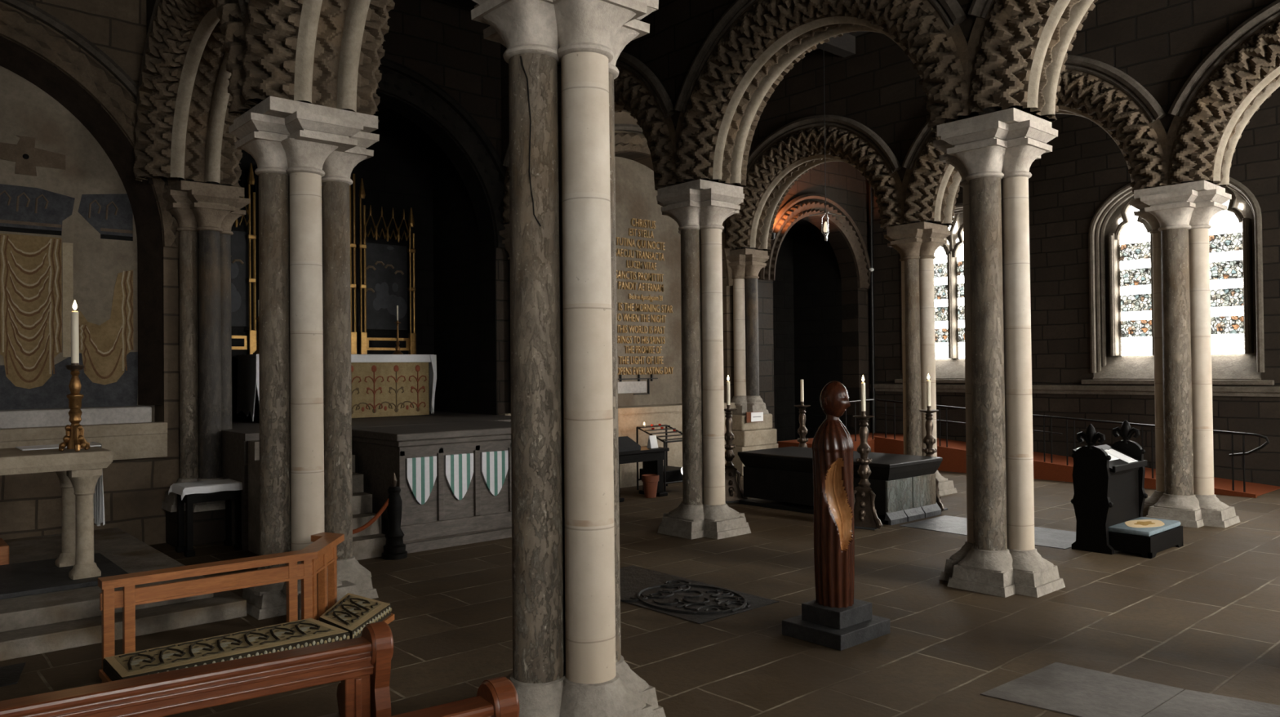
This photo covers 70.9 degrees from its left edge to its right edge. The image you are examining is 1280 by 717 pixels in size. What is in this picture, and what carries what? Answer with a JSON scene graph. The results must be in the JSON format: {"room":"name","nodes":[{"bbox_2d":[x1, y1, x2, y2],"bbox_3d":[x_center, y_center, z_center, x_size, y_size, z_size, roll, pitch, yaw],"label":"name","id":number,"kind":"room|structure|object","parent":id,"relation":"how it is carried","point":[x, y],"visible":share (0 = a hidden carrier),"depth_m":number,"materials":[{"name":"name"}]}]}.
{"room":"church","nodes":[
{"label":"church","id":0,"kind":"room"},
{"bbox_2d":[0,66,155,422],"bbox_3d":[-7.459,-1.351,9.250,4.700,4.550,0.120,0,-1,-41],"label":"wall","id":1,"kind":"structure","parent":0,"point":[26,109],"depth_m":10.14,"materials":[{"name":"paint"}]},
{"bbox_2d":[146,0,349,186],"bbox_3d":[-0.458,-3.648,4.928,0.720,3.100,14.850,0,-1,-41],"label":"wall","id":2,"kind":"structure","parent":0,"point":[150,4],"depth_m":10.20,"materials":[{"name":"stone"}]},
{"bbox_2d":[217,128,434,419],"bbox_3d":[-4.906,-0.956,13.463,4.400,6.200,0.120,0,-1,-41],"label":"wall","id":3,"kind":"structure","parent":0,"point":[398,175],"depth_m":14.46,"materials":[{"name":"black stone"}]},
{"bbox_2d":[0,0,871,544],"bbox_3d":[-4.185,-1.471,12.795,23.800,7.200,1.950,0,-1,-41],"label":"wall","id":4,"kind":"structure","parent":0,"point":[135,490],"depth_m":13.30,"materials":[{"name":"stone"}]},
{"bbox_2d":[0,405,151,428],"bbox_3d":[-7.302,0.645,8.982,4.280,0.190,0.410,0,-1,-41],"label":"trim","id":5,"kind":"structure","parent":4,"relation":"attached to","point":[19,418],"depth_m":9.72,"materials":[{"name":"grey stone"}]},
{"bbox_2d":[0,36,163,409],"bbox_3d":[-7.269,-1.454,9.072,4.356,4.008,0.413,0,-1,-41],"label":"painting","id":6,"kind":"object","parent":4,"relation":"attached to","point":[112,375],"visible":0.98,"depth_m":10.02,"materials":[{"name":"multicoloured paint"}]},
{"bbox_2d":[0,233,62,388],"bbox_3d":[-6.684,-0.507,9.828,0.617,1.680,0.012,0,-1,-41],"label":"curtain","id":7,"kind":"object","parent":6,"relation":"hanging from","point":[31,271],"depth_m":9.84,"materials":[{"name":"paint"}]},
{"bbox_2d":[78,269,133,384],"bbox_3d":[-6.142,-0.368,10.302,0.597,1.340,0.012,0,-1,-41],"label":"curtain","id":8,"kind":"object","parent":6,"relation":"hanging from","point":[107,357],"depth_m":10.36,"materials":[{"name":"paint"}]},
{"bbox_2d":[0,421,167,459],"bbox_3d":[-7.144,0.920,8.742,4.600,0.390,0.190,0,-1,-41],"label":"stone ledge","id":9,"kind":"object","parent":4,"relation":"attached to","point":[144,439],"depth_m":9.85,"materials":[{"name":"stone"}]},
{"bbox_2d":[0,0,193,247],"bbox_3d":[-7.101,-2.594,8.880,5.240,2.620,0.146,0,-1,-41],"label":"arch","id":10,"kind":"object","parent":4,"relation":"attached to","point":[15,26],"visible":0.6,"depth_m":9.79,"materials":[{"name":"stone"}]},
{"bbox_2d":[172,57,509,248],"bbox_3d":[-3.595,-2.846,11.973,4.840,2.420,0.146,0,-1,-41],"label":"arch","id":11,"kind":"object","parent":4,"relation":"attached to","point":[394,84],"visible":0.43,"depth_m":12.81,"materials":[{"name":"stone"}]},
{"bbox_2d":[498,402,736,488],"bbox_3d":[-0.262,1.464,15.037,5.050,1.300,0.580,0,-1,-41],"label":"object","id":12,"kind":"structure","parent":4,"relation":"attached to","point":[629,417],"depth_m":15.09,"materials":[{"name":"stone"}]},
{"bbox_2d":[614,123,745,286],"bbox_3d":[0.010,-2.628,15.142,5.160,2.580,0.146,0,-1,-41],"label":"arch","id":13,"kind":"object","parent":4,"relation":"attached to","point":[624,141],"visible":0.16,"depth_m":15.07,"materials":[{"name":"stone"}]},
{"bbox_2d":[770,232,775,239],"bbox_3d":[2.360,-2.283,16.952,0.150,0.120,0.466,0,-1,-41],"label":"lamp","id":14,"kind":"object","parent":4,"relation":"attached to","point":[773,234],"visible":0.52,"depth_m":16.78,"materials":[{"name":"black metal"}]},
{"bbox_2d":[773,231,795,440],"bbox_3d":[2.441,-0.512,19.722,3.100,5.300,0.120,0,-1,-41],"label":"door","id":15,"kind":"structure","parent":4,"relation":"in","point":[783,284],"depth_m":20.38,"materials":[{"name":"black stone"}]},
{"bbox_2d":[758,193,871,288],"bbox_3d":[3.652,-2.431,18.345,3.680,1.840,0.146,0,-1,-41],"label":"arch","id":16,"kind":"object","parent":4,"relation":"attached to","point":[785,219],"visible":0.94,"depth_m":18.33,"materials":[{"name":"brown stone"}]},
{"bbox_2d":[0,470,1279,716],"bbox_3d":[0.775,2.137,6.861,24.600,0.250,17.700,0,-1,-41],"label":"floor","id":17,"kind":"structure","parent":0,"point":[1202,615],"depth_m":6.71,"materials":[{"name":"stone"}]},
{"bbox_2d":[0,662,25,686],"bbox_3d":[-4.221,2.048,5.696,0.600,0.006,0.450,0,-1,-41],"label":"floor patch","id":18,"kind":"structure","parent":17,"relation":"on","point":[10,674],"depth_m":5.83,"materials":[{"name":"black stone"}]},
{"bbox_2d":[0,527,246,661],"bbox_3d":[-5.821,1.956,7.294,3.870,0.260,3.740,0,-1,-41],"label":"steps","id":19,"kind":"structure","parent":17,"relation":"on","point":[57,620],"depth_m":6.82,"materials":[{"name":"grey stone"}]},
{"bbox_2d":[0,537,8,564],"bbox_3d":[-6.620,1.744,7.354,2.350,0.179,0.500,0,-1,-41],"label":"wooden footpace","id":20,"kind":"object","parent":19,"relation":"on","point":[4,547],"visible":0.82,"depth_m":7.92,"materials":[{"name":"orange wood"}]},
{"bbox_2d":[0,446,128,599],"bbox_3d":[-5.408,1.288,7.051,2.270,1.060,1.270,0,-1,-41],"label":"stone altar","id":21,"kind":"object","parent":19,"relation":"on","point":[78,473],"visible":0.97,"depth_m":7.28,"materials":[{"name":"grey stone"}]},
{"bbox_2d":[15,441,105,525],"bbox_3d":[-4.971,1.106,7.714,0.593,0.730,0.420,0,-1,-41],"label":"altar cloth","id":22,"kind":"object","parent":21,"relation":"hanging from","point":[99,506],"visible":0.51,"depth_m":7.78,"materials":[{"name":"white fabric"}]},
{"bbox_2d":[58,363,89,451],"bbox_3d":[-4.590,0.398,7.310,0.220,0.720,0.218,0,-1,-41],"label":"candlestick","id":23,"kind":"object","parent":21,"relation":"on","point":[74,438],"visible":1,"depth_m":7.29,"materials":[{"name":"gold metal"}]},
{"bbox_2d":[71,299,79,363],"bbox_3d":[-4.607,-0.217,7.328,0.055,0.520,0.055,0,-1,-41],"label":"candle","id":24,"kind":"object","parent":23,"relation":"on","point":[74,314],"visible":1,"depth_m":7.31,"materials":[{"name":"beige wax"}]},
{"bbox_2d":[0,621,393,716],"bbox_3d":[-2.388,1.539,2.961,3.048,0.925,0.560,0,-1,-34],"label":"pew","id":25,"kind":"object","parent":17,"relation":"on","point":[362,664],"visible":1,"depth_m":3.32,"materials":[{"name":"red wood"}]},
{"bbox_2d":[161,180,249,546],"bbox_3d":[-5.069,0.064,10.486,0.880,4.099,0.880,0,-1,-41],"label":"stone column","id":26,"kind":"structure","parent":17,"relation":"on","point":[205,214],"depth_m":10.28,"materials":[{"name":"stone"}]},
{"bbox_2d":[175,489,242,556],"bbox_3d":[-4.709,1.737,9.836,0.620,0.730,0.460,0,-1,-41],"label":"table","id":27,"kind":"object","parent":17,"relation":"on","point":[227,495],"visible":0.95,"depth_m":9.77,"materials":[{"name":"black wood"}]},
{"bbox_2d":[168,478,242,500],"bbox_3d":[-4.712,1.426,9.840,0.701,0.134,0.535,0,-1,-41],"label":"table cloth","id":28,"kind":"object","parent":27,"relation":"on","point":[183,489],"visible":0.94,"depth_m":9.69,"materials":[{"name":"white fabric"}]},
{"bbox_2d":[97,532,394,682],"bbox_3d":[-2.655,1.709,6.209,1.910,0.662,1.280,0,-1,-41],"label":"rail","id":29,"kind":"object","parent":17,"relation":"on","point":[318,559],"visible":0.59,"depth_m":6.08,"materials":[{"name":"orange wood"}]},
{"bbox_2d":[102,617,350,680],"bbox_3d":[-2.615,1.864,5.759,1.345,0.090,0.524,0,-1,-41],"label":"cushion","id":30,"kind":"object","parent":29,"relation":"on","point":[308,632],"visible":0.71,"depth_m":5.68,"materials":[{"name":"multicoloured fabric"}]},
{"bbox_2d":[319,592,391,638],"bbox_3d":[-2.065,1.867,6.545,0.435,0.090,1.058,-1,-1,-2],"label":"cushion","id":31,"kind":"object","parent":29,"relation":"on","point":[351,613],"visible":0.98,"depth_m":6.47,"materials":[{"name":"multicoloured fabric"}]},
{"bbox_2d":[228,96,379,619],"bbox_3d":[-2.822,0.008,7.616,1.074,4.099,1.074,0,-1,-41],"label":"stone column","id":32,"kind":"structure","parent":17,"relation":"on","point":[298,148],"depth_m":7.35,"materials":[{"name":"stone"}]},
{"bbox_2d":[133,0,354,186],"bbox_3d":[-4.063,-3.023,9.023,1.100,2.017,3.660,0,-1,-41],"label":"arch","id":33,"kind":"object","parent":32,"relation":"on","point":[192,78],"visible":0.46,"depth_m":9.70,"materials":[{"name":"stone"}]},
{"bbox_2d":[241,0,395,123],"bbox_3d":[-1.645,-3.079,6.277,1.100,2.017,3.660,0,-1,-41],"label":"arch","id":34,"kind":"object","parent":32,"relation":"on","point":[328,53],"visible":0.93,"depth_m":7.18,"materials":[{"name":"stone"}]},
{"bbox_2d":[248,440,386,559],"bbox_3d":[-3.460,1.488,9.662,1.025,1.198,1.320,0,-1,-41],"label":"stone stairs","id":35,"kind":"structure","parent":17,"relation":"on","point":[368,543],"depth_m":9.65,"materials":[{"name":"grey stone"}]},
{"bbox_2d":[221,411,511,551],"bbox_3d":[-3.820,1.480,12.231,3.960,1.280,3.090,0,-1,-41],"label":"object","id":36,"kind":"structure","parent":17,"relation":"on","point":[235,440],"depth_m":10.30,"materials":[{"name":"grey stone"}]},
{"bbox_2d":[235,353,436,422],"bbox_3d":[-4.298,0.399,12.871,2.614,0.905,0.870,0,-1,-41],"label":"altar table","id":37,"kind":"object","parent":36,"relation":"on","point":[383,385],"visible":0.54,"depth_m":12.87,"materials":[{"name":"beige fabric"}]},
{"bbox_2d":[253,315,258,354],"bbox_3d":[-5.034,-0.307,11.884,0.160,0.500,0.160,0,-1,-41],"label":"candlestick","id":38,"kind":"object","parent":37,"relation":"on","point":[256,351],"visible":0.38,"depth_m":11.86,"materials":[{"name":"gold metal"}]},
{"bbox_2d":[231,163,416,356],"bbox_3d":[-4.788,-1.583,12.950,3.310,3.120,0.224,0,-1,-41],"label":"reredos","id":39,"kind":"object","parent":37,"relation":"on","point":[381,250],"visible":0.48,"depth_m":13.46,"materials":[{"name":"gold wood"}]},
{"bbox_2d":[392,320,403,354],"bbox_3d":[-3.556,-0.308,13.185,0.160,0.500,0.160,0,-1,-41],"label":"candlestick","id":40,"kind":"object","parent":37,"relation":"on","point":[397,351],"visible":0.98,"depth_m":13.16,"materials":[{"name":"gold metal"}]},
{"bbox_2d":[396,305,398,319],"bbox_3d":[-3.559,-0.677,13.190,0.024,0.238,0.024,0,-1,-41],"label":"candle","id":41,"kind":"object","parent":40,"relation":"on","point":[397,305],"visible":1,"depth_m":13.18,"materials":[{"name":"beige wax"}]},
{"bbox_2d":[382,472,407,559],"bbox_3d":[-2.564,1.635,9.382,0.260,0.880,0.260,0,-1,-41],"label":"barrier post","id":42,"kind":"object","parent":17,"relation":"on","point":[394,548],"visible":1,"depth_m":9.32,"materials":[{"name":"black wood"}]},
{"bbox_2d":[352,497,388,533],"bbox_3d":[-2.925,1.580,9.066,0.996,0.395,0.044,0,-1,-41],"label":"rope","id":43,"kind":"object","parent":42,"relation":"attached to","point":[381,510],"visible":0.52,"depth_m":9.21,"materials":[{"name":"red fabric"}]},
{"bbox_2d":[351,420,511,553],"bbox_3d":[-2.253,1.445,10.633,2.040,1.280,1.440,0,-1,-41],"label":"chest tomb","id":44,"kind":"object","parent":17,"relation":"on","point":[454,479],"visible":0.66,"depth_m":9.97,"materials":[{"name":"grey stone"}]},
{"bbox_2d":[389,675,519,716],"bbox_3d":[-1.793,1.525,2.285,3.048,0.925,0.560,0,-1,-34],"label":"pew","id":45,"kind":"object","parent":17,"relation":"on","point":[497,696],"visible":1,"depth_m":2.89,"materials":[{"name":"red wood"}]},
{"bbox_2d":[499,223,511,410],"bbox_3d":[-1.684,0.061,13.466,0.880,4.099,0.880,0,-1,-41],"label":"stone column","id":46,"kind":"structure","parent":17,"relation":"on","point":[504,233],"depth_m":13.26,"materials":[{"name":"stone"}]},
{"bbox_2d":[502,51,682,222],"bbox_3d":[-0.498,-3.025,12.162,1.000,2.017,3.660,0,-1,-41],"label":"arch","id":47,"kind":"object","parent":46,"relation":"on","point":[637,91],"visible":0.34,"depth_m":10.80,"materials":[{"name":"stone"}]},
{"bbox_2d":[471,0,666,716],"bbox_3d":[-0.404,-0.048,4.869,0.940,4.099,0.940,0,-1,-41],"label":"stone column","id":48,"kind":"structure","parent":17,"relation":"on","point":[562,56],"depth_m":4.62,"materials":[{"name":"stone"}]},
{"bbox_2d":[618,445,669,502],"bbox_3d":[-0.131,1.731,13.534,1.100,0.730,0.520,0,-1,-41],"label":"side table","id":49,"kind":"object","parent":17,"relation":"on","point":[651,459],"visible":0.44,"depth_m":13.61,"materials":[{"name":"black wood"}]},
{"bbox_2d":[618,435,640,451],"bbox_3d":[-0.275,1.214,13.365,0.460,0.300,0.340,0,-1,-41],"label":"book stand","id":50,"kind":"object","parent":49,"relation":"on","point":[626,443],"visible":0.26,"depth_m":13.33,"materials":[{"name":"black wood"}]},
{"bbox_2d":[646,435,657,448],"bbox_3d":[0.191,1.268,13.698,0.140,0.190,0.106,0,-1,-41],"label":"card","id":51,"kind":"object","parent":49,"relation":"on","point":[652,441],"visible":1,"depth_m":13.68,"materials":[{"name":"white paper"}]},
{"bbox_2d":[641,474,658,497],"bbox_3d":[0.156,1.925,13.556,0.270,0.335,0.270,0,-1,-41],"label":"terracotta pot","id":52,"kind":"object","parent":17,"relation":"on","point":[650,482],"visible":1,"depth_m":13.47,"materials":[{"name":"orange ceramic"}]},
{"bbox_2d":[635,424,682,491],"bbox_3d":[0.411,1.593,14.387,0.672,1.014,0.672,0,-1,-41],"label":"rack","id":53,"kind":"object","parent":17,"relation":"on","point":[672,474],"visible":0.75,"depth_m":14.22,"materials":[{"name":"black metal"}]},
{"bbox_2d":[639,425,682,440],"bbox_3d":[0.406,1.187,14.392,0.640,0.186,0.600,0,-1,-41],"label":"tray","id":54,"kind":"object","parent":53,"relation":"on","point":[666,435],"depth_m":14.36,"materials":[{"name":"black metal"}]},
{"bbox_2d":[619,564,778,623],"bbox_3d":[0.184,2.023,7.829,0.967,0.026,1.870,0,-1,-41],"label":"stone","id":55,"kind":"object","parent":17,"relation":"on","point":[691,600],"visible":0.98,"depth_m":7.59,"materials":[{"name":"black stone"}]},
{"bbox_2d":[656,178,751,539],"bbox_3d":[0.743,0.006,10.755,0.990,4.099,0.990,0,-1,-41],"label":"stone column","id":56,"kind":"structure","parent":17,"relation":"on","point":[700,207],"depth_m":10.52,"materials":[{"name":"stone"}]},
{"bbox_2d":[674,0,979,190],"bbox_3d":[1.921,-3.081,9.415,1.000,2.017,3.660,0,-1,-41],"label":"arch","id":57,"kind":"object","parent":56,"relation":"on","point":[725,91],"visible":0.94,"depth_m":9.67,"materials":[{"name":"stone"}]},
{"bbox_2d":[724,404,747,502],"bbox_3d":[1.288,1.376,13.133,0.490,1.400,0.449,-1,-1,-9],"label":"candlestick","id":58,"kind":"object","parent":17,"relation":"on","point":[734,492],"visible":0.76,"depth_m":13.01,"materials":[{"name":"brown metal"}]},
{"bbox_2d":[726,376,730,404],"bbox_3d":[1.286,0.458,13.089,0.053,0.435,0.053,0,-1,-41],"label":"candle","id":59,"kind":"object","parent":58,"relation":"on","point":[728,397],"visible":1,"depth_m":13.07,"materials":[{"name":"beige wax"}]},
{"bbox_2d":[726,248,777,475],"bbox_3d":[1.964,0.059,16.678,1.000,4.099,0.793,0,-1,-41],"label":"stone column","id":60,"kind":"structure","parent":17,"relation":"on","point":[746,264],"depth_m":16.46,"materials":[{"name":"stone"}]},
{"bbox_2d":[746,411,763,422],"bbox_3d":[2.082,1.058,16.279,0.450,0.190,0.026,0,-1,-41],"label":"sign","id":61,"kind":"object","parent":60,"relation":"attached to","point":[751,416],"visible":1,"depth_m":16.26,"materials":[{"name":"white paper"}]},
{"bbox_2d":[725,114,907,251],"bbox_3d":[3.067,-3.027,15.301,1.000,2.017,3.660,0,-1,-41],"label":"arch","id":62,"kind":"object","parent":60,"relation":"on","point":[780,159],"visible":0.94,"depth_m":15.18,"materials":[{"name":"stone"}]},
{"bbox_2d":[794,401,810,447],"bbox_3d":[2.563,1.374,14.129,0.490,1.400,0.449,-1,-1,14],"label":"candlestick","id":63,"kind":"object","parent":17,"relation":"on","point":[802,431],"visible":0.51,"depth_m":14.04,"materials":[{"name":"brown metal"}]},
{"bbox_2d":[800,377,804,401],"bbox_3d":[2.541,0.492,14.086,0.053,0.363,0.053,0,-1,-41],"label":"candle","id":64,"kind":"object","parent":63,"relation":"on","point":[802,385],"visible":1,"depth_m":14.07,"materials":[{"name":"beige wax"}]},
{"bbox_2d":[782,381,890,650],"bbox_3d":[1.416,1.083,6.541,0.600,1.838,0.520,0,-1,-41],"label":"statue","id":65,"kind":"object","parent":17,"relation":"on","point":[835,620],"visible":1,"depth_m":6.44,"materials":[{"name":"brown wood"}]},
{"bbox_2d":[737,446,942,524],"bbox_3d":[2.681,1.682,12.293,1.220,0.740,2.500,0,-1,-41],"label":"table tomb","id":66,"kind":"object","parent":17,"relation":"on","point":[904,486],"visible":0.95,"depth_m":11.89,"materials":[{"name":"black stone"}]},
{"bbox_2d":[853,410,883,529],"bbox_3d":[2.743,1.337,10.924,0.490,1.400,0.449,-1,-1,31],"label":"candlestick","id":67,"kind":"object","parent":17,"relation":"on","point":[865,517],"visible":0.99,"depth_m":10.81,"materials":[{"name":"brown metal"}]},
{"bbox_2d":[861,375,866,410],"bbox_3d":[2.705,0.419,10.888,0.053,0.435,0.053,0,-1,-41],"label":"candle","id":68,"kind":"object","parent":67,"relation":"on","point":[863,384],"visible":1,"depth_m":10.87,"materials":[{"name":"beige wax"}]},
{"bbox_2d":[884,221,957,495],"bbox_3d":[4.309,0.004,13.893,0.940,4.099,0.940,0,-1,-41],"label":"stone column","id":69,"kind":"structure","parent":17,"relation":"on","point":[917,243],"depth_m":13.70,"materials":[{"name":"stone"}]},
{"bbox_2d":[919,405,947,511],"bbox_3d":[3.934,1.337,12.132,0.490,1.400,0.449,-1,-1,43],"label":"candlestick","id":70,"kind":"object","parent":17,"relation":"on","point":[929,440],"visible":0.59,"depth_m":12.05,"materials":[{"name":"brown metal"}]},
{"bbox_2d":[926,373,930,405],"bbox_3d":[3.888,0.420,12.102,0.053,0.435,0.053,0,-1,-41],"label":"candle","id":71,"kind":"object","parent":70,"relation":"on","point":[928,382],"visible":1,"depth_m":12.08,"materials":[{"name":"beige wax"}]},
{"bbox_2d":[899,515,1075,549],"bbox_3d":[4.202,2.014,10.521,1.060,0.006,1.980,0,-1,-41],"label":"stone","id":72,"kind":"object","parent":17,"relation":"on","point":[1043,536],"visible":0.59,"depth_m":10.50,"materials":[{"name":"grey stone"}]},
{"bbox_2d":[933,107,1065,597],"bbox_3d":[3.191,-0.050,8.020,0.900,4.099,0.900,0,-1,-41],"label":"stone column","id":73,"kind":"structure","parent":17,"relation":"on","point":[993,153],"depth_m":7.79,"materials":[{"name":"stone"}]},
{"bbox_2d":[777,432,1279,497],"bbox_3d":[6.322,1.772,15.671,3.130,0.560,7.500,0,-1,-41],"label":"ramp","id":74,"kind":"object","parent":17,"relation":"on","point":[954,457],"visible":0.34,"depth_m":16.16,"materials":[{"name":"red carpet"}]},
{"bbox_2d":[844,398,874,440],"bbox_3d":[4.072,1.194,17.259,1.428,0.798,0.036,0,-1,-41],"label":"handrail","id":75,"kind":"object","parent":74,"relation":"on","point":[872,399],"visible":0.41,"depth_m":17.32,"materials":[{"name":"black metal"}]},
{"bbox_2d":[875,398,1269,492],"bbox_3d":[6.818,1.371,15.251,0.040,1.257,6.520,0,-1,-41],"label":"handrail","id":76,"kind":"object","parent":74,"relation":"on","point":[1243,453],"visible":0.82,"depth_m":14.69,"materials":[{"name":"black metal"}]},
{"bbox_2d":[980,662,1184,716],"bbox_3d":[2.620,1.972,5.318,0.950,0.006,0.780,0,-1,-41],"label":"stone","id":77,"kind":"object","parent":17,"relation":"on","point":[1060,687],"visible":1,"depth_m":5.30,"materials":[{"name":"grey stone"}]},
{"bbox_2d":[1071,419,1183,558],"bbox_3d":[5.138,1.336,9.502,1.034,1.320,0.753,0,-1,-41],"label":"desk","id":78,"kind":"object","parent":17,"relation":"on","point":[1108,492],"visible":0.96,"depth_m":9.33,"materials":[{"name":"black wood"}]},
{"bbox_2d":[1075,446,1119,460],"bbox_3d":[4.877,1.011,9.571,0.420,0.132,0.272,0,-1,-41],"label":"open book","id":79,"kind":"object","parent":78,"relation":"on","point":[1113,457],"visible":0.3,"depth_m":9.56,"materials":[{"name":"white paper"}]},
{"bbox_2d":[1104,448,1137,462],"bbox_3d":[5.211,1.053,9.736,0.260,0.125,0.256,0,-1,-41],"label":"paper sheet","id":80,"kind":"object","parent":78,"relation":"on","point":[1115,453],"visible":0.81,"depth_m":9.71,"materials":[{"name":"white paper"}]},
{"bbox_2d":[1108,516,1181,536],"bbox_3d":[5.279,1.752,9.402,0.900,0.061,0.410,0,-1,-41],"label":"cushion","id":81,"kind":"object","parent":78,"relation":"on","point":[1141,526],"visible":1,"depth_m":9.26,"materials":[{"name":"blue fabric"}]},
{"bbox_2d":[1128,180,1239,528],"bbox_3d":[6.727,-0.052,11.147,1.020,4.099,1.020,0,-1,-41],"label":"stone column","id":82,"kind":"structure","parent":17,"relation":"on","point":[1179,215],"depth_m":10.90,"materials":[{"name":"stone"}]},
{"bbox_2d":[902,54,1175,227],"bbox_3d":[5.486,-3.083,12.554,1.000,2.017,3.660,0,-1,-41],"label":"arch","id":83,"kind":"object","parent":82,"relation":"on","point":[1095,91],"visible":0.58,"depth_m":11.54,"materials":[{"name":"stone"}]},
{"bbox_2d":[1167,0,1279,187],"bbox_3d":[7.904,-3.139,9.807,1.000,2.017,3.660,0,-1,-41],"label":"arch","id":84,"kind":"object","parent":82,"relation":"on","point":[1211,110],"visible":1,"depth_m":10.55,"materials":[{"name":"stone"}]},
{"bbox_2d":[1142,688,1279,716],"bbox_3d":[3.285,1.959,4.805,1.050,0.006,0.892,0,-1,-41],"label":"stone","id":85,"kind":"object","parent":17,"relation":"on","point":[1188,703],"visible":1,"depth_m":5.05,"materials":[{"name":"grey stone"}]},
{"bbox_3d":[5.580,-0.106,5.261,0.940,4.099,0.940,0,-1,-41],"label":"stone column","id":86,"kind":"structure","parent":17,"relation":"on","visible":0},
{"bbox_2d":[967,0,1097,121],"bbox_3d":[4.339,-3.137,6.669,1.000,2.017,3.660,0,-1,-41],"label":"arch","id":87,"kind":"object","parent":86,"relation":"on","point":[1017,50],"visible":0.97,"depth_m":7.54,"materials":[{"name":"stone"}]},
{"bbox_2d":[441,0,868,57],"bbox_3d":[0.699,-5.147,6.943,24.600,0.480,17.700,0,-1,-41],"label":"ceiling","id":88,"kind":"structure","parent":0,"point":[844,46],"depth_m":14.11,"materials":[{"name":"stone"}]},
{"bbox_2d":[808,43,845,240],"bbox_3d":[2.545,-3.366,12.316,0.382,3.520,0.353,0,-1,-41],"label":"hanging lamp","id":89,"kind":"object","parent":88,"relation":"hanging from","point":[826,224],"visible":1,"depth_m":12.30,"materials":[{"name":"black metal"}]},
{"bbox_2d":[614,156,843,439],"bbox_3d":[0.781,-0.747,17.332,8.650,5.750,1.380,0,-1,-41],"label":"wall","id":90,"kind":"structure","parent":0,"point":[636,194],"depth_m":16.30,"materials":[{"name":"paint"}]},
{"bbox_2d":[617,381,646,393],"bbox_3d":[-0.376,0.498,15.355,1.300,0.200,0.019,0,-1,-41],"label":"wall plaque","id":91,"kind":"object","parent":90,"relation":"attached to","point":[624,387],"visible":0.5,"depth_m":15.55,"materials":[{"name":"white stone"}]},
{"bbox_2d":[616,217,673,394],"bbox_3d":[-0.064,-0.908,15.645,1.751,3.072,0.039,0,-1,-41],"label":"inscription","id":92,"kind":"object","parent":90,"relation":"attached to","point":[640,222],"depth_m":15.74,"materials":[{"name":"gold metal"}]},
{"bbox_2d":[500,0,1017,186],"bbox_3d":[3.107,-3.650,8.067,0.720,3.100,14.850,0,-1,-41],"label":"wall","id":93,"kind":"structure","parent":0,"point":[678,29],"depth_m":10.60,"materials":[{"name":"stone"}]},
{"bbox_2d":[724,0,1276,250],"bbox_3d":[6.673,-3.652,11.206,0.720,3.100,14.850,0,-1,-41],"label":"wall","id":94,"kind":"structure","parent":0,"point":[1159,44],"depth_m":13.40,"materials":[{"name":"stone"}]},
{"bbox_2d":[872,86,1279,486],"bbox_3d":[10.079,-1.604,14.163,0.420,7.200,14.850,0,-1,-41],"label":"wall","id":95,"kind":"structure","parent":0,"point":[1085,166],"depth_m":16.27,"materials":[{"name":"stone"}]},
{"bbox_2d":[867,183,875,432],"bbox_3d":[5.021,-1.592,19.484,0.086,6.400,0.090,0,-1,-41],"label":"drain pipe","id":96,"kind":"object","parent":95,"relation":"attached to","point":[870,188],"visible":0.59,"depth_m":19.45,"materials":[{"name":"black metal"}]},
{"bbox_2d":[894,202,964,383],"bbox_3d":[6.549,-1.308,18.158,0.600,3.610,2.900,0,-1,-41],"label":"window","id":97,"kind":"structure","parent":95,"relation":"in","point":[948,261],"depth_m":18.49,"materials":[{"name":"glass"}]},
{"bbox_2d":[869,383,1279,396],"bbox_3d":[9.914,0.515,13.974,0.100,0.160,14.850,0,-1,-41],"label":"trim","id":98,"kind":"structure","parent":95,"relation":"attached to","point":[1253,391],"depth_m":15.82,"materials":[{"name":"stone"}]},
{"bbox_2d":[1081,177,1274,385],"bbox_3d":[9.086,-1.367,15.276,0.600,3.610,2.900,0,-1,-41],"label":"window","id":99,"kind":"structure","parent":95,"relation":"in","point":[1121,264],"depth_m":15.66,"materials":[{"name":"glass"}]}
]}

